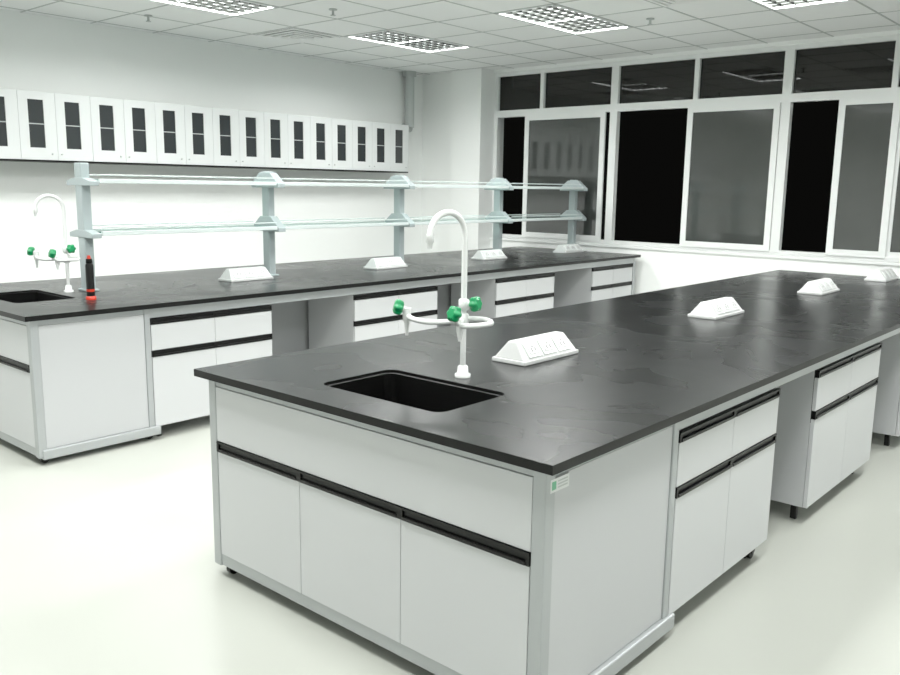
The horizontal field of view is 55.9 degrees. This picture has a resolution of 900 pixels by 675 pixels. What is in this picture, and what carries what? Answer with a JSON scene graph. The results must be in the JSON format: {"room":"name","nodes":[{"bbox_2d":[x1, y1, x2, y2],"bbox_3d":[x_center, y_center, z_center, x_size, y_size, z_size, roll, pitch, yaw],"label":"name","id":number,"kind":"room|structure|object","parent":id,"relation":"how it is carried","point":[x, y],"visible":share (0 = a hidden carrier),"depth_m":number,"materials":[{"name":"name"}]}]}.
{"room":"science laboratory","nodes":[
{"label":"science laboratory","id":0,"kind":"room"},
{"bbox_2d":[0,9,422,282],"bbox_3d":[-3.685,-1.463,7.741,0.200,3.190,10.630,10,13,40],"label":"wall","id":1,"kind":"structure","parent":0,"point":[39,53],"depth_m":8.67,"materials":[{"name":"paint"}]},
{"bbox_2d":[0,88,408,172],"bbox_3d":[-3.108,-1.909,7.903,0.343,0.581,7.500,10,13,40],"label":"upper cabinet","id":2,"kind":"object","parent":1,"relation":"attached to","point":[35,126],"visible":1,"depth_m":8.26,"materials":[{"name":"white"}]},
{"bbox_2d":[401,71,415,131],"bbox_3d":[-0.521,-2.998,10.816,0.184,0.749,0.170,10,13,40],"label":"drain pipe","id":3,"kind":"object","parent":1,"relation":"attached to","point":[409,76],"visible":0.75,"depth_m":10.76,"materials":[{"name":"grey"}]},
{"bbox_2d":[0,415,899,674],"bbox_3d":[0.004,0.779,4.829,10.080,0.100,10.630,10,13,40],"label":"floor","id":4,"kind":"structure","parent":0,"point":[108,566],"depth_m":3.33,"materials":[{"name":"plastic"}]},
{"bbox_2d":[0,246,640,462],"bbox_3d":[-0.698,-0.199,7.562,1.660,0.850,6.623,10,13,40],"label":"laboratory bench","id":5,"kind":"object","parent":4,"relation":"on","point":[78,374],"visible":0.73,"depth_m":5.48,"materials":[{"name":"black"}]},
{"bbox_2d":[27,194,79,291],"bbox_3d":[-2.570,-0.602,5.439,0.396,0.631,0.180,2,10,9],"label":"faucet","id":6,"kind":"object","parent":5,"relation":"on","point":[66,258],"visible":1,"depth_m":5.46,"materials":[{"name":"white metal"}]},
{"bbox_2d":[0,292,148,448],"bbox_3d":[-2.629,0.118,5.382,1.558,0.748,0.697,10,13,40],"label":"cabinet","id":7,"kind":"object","parent":5,"relation":"in","point":[72,382],"depth_m":4.85,"materials":[{"name":"grey plastic"}]},
{"bbox_2d":[85,255,95,299],"bbox_3d":[-2.196,-0.366,5.174,0.059,0.270,0.060,10,13,40],"label":"tube","id":8,"kind":"object","parent":5,"relation":"on","point":[89,268],"visible":1,"depth_m":5.16,"materials":[{"name":"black plastic"}]},
{"bbox_2d":[218,266,272,281],"bbox_3d":[-1.535,-0.480,6.388,0.170,0.090,0.380,10,13,40],"label":"box","id":9,"kind":"object","parent":5,"relation":"on","point":[247,273],"visible":1,"depth_m":6.32,"materials":[{"name":"grey plastic"}]},
{"bbox_2d":[0,246,640,321],"bbox_3d":[-0.692,-0.604,7.490,1.660,0.028,6.623,10,13,40],"label":"countertop","id":10,"kind":"structure","parent":5,"relation":"on","point":[139,291],"depth_m":6.27,"materials":[{"name":"black stone"}]},
{"bbox_2d":[66,163,587,290],"bbox_3d":[-0.484,-1.074,7.701,0.340,0.830,5.870,10,13,40],"label":"shelf rack","id":11,"kind":"object","parent":5,"relation":"on","point":[268,223],"visible":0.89,"depth_m":6.65,"materials":[{"name":"silver metal"}]},
{"bbox_2d":[364,257,407,269],"bbox_3d":[-0.566,-0.660,7.478,0.170,0.090,0.380,10,13,40],"label":"box","id":12,"kind":"object","parent":5,"relation":"on","point":[385,262],"visible":1,"depth_m":7.39,"materials":[{"name":"grey plastic"}]},
{"bbox_2d":[471,249,506,259],"bbox_3d":[0.397,-0.838,8.561,0.170,0.090,0.380,10,13,40],"label":"box","id":13,"kind":"object","parent":5,"relation":"on","point":[493,254],"visible":1,"depth_m":8.47,"materials":[{"name":"grey plastic"}]},
{"bbox_2d":[553,244,583,252],"bbox_3d":[1.347,-1.014,9.629,0.170,0.090,0.380,10,13,40],"label":"box","id":14,"kind":"object","parent":5,"relation":"on","point":[564,248],"visible":1,"depth_m":9.53,"materials":[{"name":"grey plastic"}]},
{"bbox_2d":[194,270,899,674],"bbox_3d":[1.648,0.273,5.096,1.682,0.850,6.120,10,13,40],"label":"laboratory bench","id":15,"kind":"object","parent":4,"relation":"on","point":[555,516],"visible":0.98,"depth_m":2.99,"materials":[{"name":"black"}]},
{"bbox_2d":[392,209,493,377],"bbox_3d":[-0.033,-0.154,3.128,0.396,0.631,0.180,2,10,9],"label":"faucet","id":16,"kind":"object","parent":15,"relation":"on","point":[459,316],"visible":1,"depth_m":3.15,"materials":[{"name":"white metal"}]},
{"bbox_2d":[216,373,672,674],"bbox_3d":[-0.095,0.553,3.137,1.591,0.748,0.777,10,13,40],"label":"cabinet","id":17,"kind":"object","parent":15,"relation":"in","point":[460,562],"depth_m":2.71,"materials":[{"name":"grey plastic"}]},
{"bbox_2d":[492,331,578,365],"bbox_3d":[0.369,0.039,3.620,0.170,0.090,0.400,10,13,40],"label":"box","id":18,"kind":"object","parent":15,"relation":"on","point":[526,351],"visible":1,"depth_m":3.52,"materials":[{"name":"grey plastic"}]},
{"bbox_2d":[194,270,899,475],"bbox_3d":[1.654,-0.132,5.024,1.682,0.028,6.120,10,13,40],"label":"countertop","id":19,"kind":"structure","parent":15,"relation":"on","point":[641,367],"depth_m":3.45,"materials":[{"name":"black stone"}]},
{"bbox_2d":[688,297,743,319],"bbox_3d":[1.548,-0.175,4.923,0.170,0.090,0.400,10,13,40],"label":"box","id":20,"kind":"object","parent":15,"relation":"on","point":[724,307],"visible":1,"depth_m":4.82,"materials":[{"name":"grey plastic"}]},
{"bbox_2d":[797,278,839,295],"bbox_3d":[2.660,-0.371,6.113,0.170,0.090,0.400,10,13,40],"label":"box","id":21,"kind":"object","parent":15,"relation":"on","point":[824,286],"visible":1,"depth_m":6.00,"materials":[{"name":"grey plastic"}]},
{"bbox_2d":[864,268,898,281],"bbox_3d":[3.597,-0.525,7.061,0.170,0.090,0.400,10,13,40],"label":"box","id":22,"kind":"object","parent":15,"relation":"on","point":[884,274],"visible":1,"depth_m":6.94,"materials":[{"name":"grey plastic"}]},
{"bbox_2d":[0,0,899,74],"bbox_3d":[0.031,-2.220,4.277,9.680,0.023,10.180,10,13,40],"label":"ceiling","id":23,"kind":"structure","parent":0,"point":[497,42],"depth_m":7.58,"materials":[{"name":"tile"}]},
{"bbox_2d":[144,15,152,21],"bbox_3d":[-2.618,-2.768,7.366,0.068,0.052,0.070,10,13,40],"label":"sprinkler","id":24,"kind":"object","parent":23,"relation":"attached to","point":[147,16],"visible":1,"depth_m":7.36,"materials":[{"name":"grey metal"}]},
{"bbox_2d":[150,0,277,15],"bbox_3d":[-2.034,-2.715,6.680,0.596,0.106,1.216,10,13,40],"label":"fluorescent ceiling light","id":25,"kind":"object","parent":23,"relation":"attached to","point":[227,7],"visible":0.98,"depth_m":6.96,"materials":[{"name":"white metal"}]},
{"bbox_2d":[256,28,338,42],"bbox_3d":[-1.479,-2.920,8.242,0.560,0.028,0.560,10,13,40],"label":"ceiling vent","id":26,"kind":"object","parent":23,"relation":"in","point":[291,34],"visible":1,"depth_m":8.18,"materials":[{"name":"metal"}]},
{"bbox_2d":[329,8,336,15],"bbox_3d":[-0.964,-2.677,6.988,0.068,0.052,0.070,10,13,40],"label":"sprinkler","id":27,"kind":"object","parent":23,"relation":"attached to","point":[330,9],"visible":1,"depth_m":6.98,"materials":[{"name":"grey metal"}]},
{"bbox_2d":[345,30,471,52],"bbox_3d":[-0.398,-3.018,8.519,0.596,0.106,1.216,10,13,40],"label":"fluorescent ceiling light","id":28,"kind":"object","parent":23,"relation":"attached to","point":[387,37],"visible":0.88,"depth_m":8.54,"materials":[{"name":"white metal"}]},
{"bbox_2d":[495,4,631,34],"bbox_3d":[0.999,-2.784,7.314,0.596,0.106,1.216,10,13,40],"label":"fluorescent ceiling light","id":29,"kind":"object","parent":23,"relation":"attached to","point":[552,13],"visible":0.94,"depth_m":7.35,"materials":[{"name":"white metal"}]},
{"bbox_2d":[646,18,653,24],"bbox_3d":[1.695,-2.674,7.186,0.068,0.052,0.070,10,13,40],"label":"sprinkler","id":30,"kind":"object","parent":23,"relation":"attached to","point":[649,19],"visible":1,"depth_m":7.18,"materials":[{"name":"grey metal"}]},
{"bbox_2d":[647,0,713,6],"bbox_3d":[1.726,-2.528,6.292,0.560,0.028,0.560,10,13,40],"label":"ceiling vent","id":31,"kind":"object","parent":23,"relation":"in","point":[666,3],"visible":1,"depth_m":6.48,"materials":[{"name":"metal"}]},
{"bbox_2d":[751,0,849,9],"bbox_3d":[2.397,-2.550,6.110,0.596,0.106,1.216,10,13,40],"label":"fluorescent ceiling light","id":32,"kind":"object","parent":23,"relation":"attached to","point":[771,4],"visible":1,"depth_m":6.54,"materials":[{"name":"white metal"}]},
{"bbox_2d":[421,30,899,293],"bbox_3d":[3.358,-1.458,8.286,9.680,3.190,0.470,10,13,40],"label":"wall","id":33,"kind":"structure","parent":0,"point":[458,117],"depth_m":10.56,"materials":[{"name":"paint"}]},
{"bbox_2d":[492,62,615,243],"bbox_3d":[1.210,-2.180,10.178,1.700,2.020,0.082,10,13,40],"label":"window","id":34,"kind":"structure","parent":33,"relation":"in","point":[564,110],"depth_m":10.04,"materials":[{"name":"white"}]},
{"bbox_2d":[490,237,899,265],"bbox_3d":[3.324,-0.802,8.451,7.460,0.030,0.050,10,13,40],"label":"trim","id":35,"kind":"structure","parent":33,"relation":"attached to","point":[491,238],"depth_m":8.86,"materials":[{"name":"white"}]},
{"bbox_2d":[608,45,790,254],"bbox_3d":[2.571,-1.952,9.005,1.920,2.020,0.082,10,13,40],"label":"window","id":36,"kind":"structure","parent":33,"relation":"in","point":[735,100],"depth_m":8.77,"materials":[{"name":"white"}]},
{"bbox_2d":[774,35,899,262],"bbox_3d":[4.013,-1.710,7.762,1.920,2.020,0.082,10,13,40],"label":"window","id":37,"kind":"structure","parent":33,"relation":"in","point":[863,74],"depth_m":7.92,"materials":[{"name":"white"}]}
]}

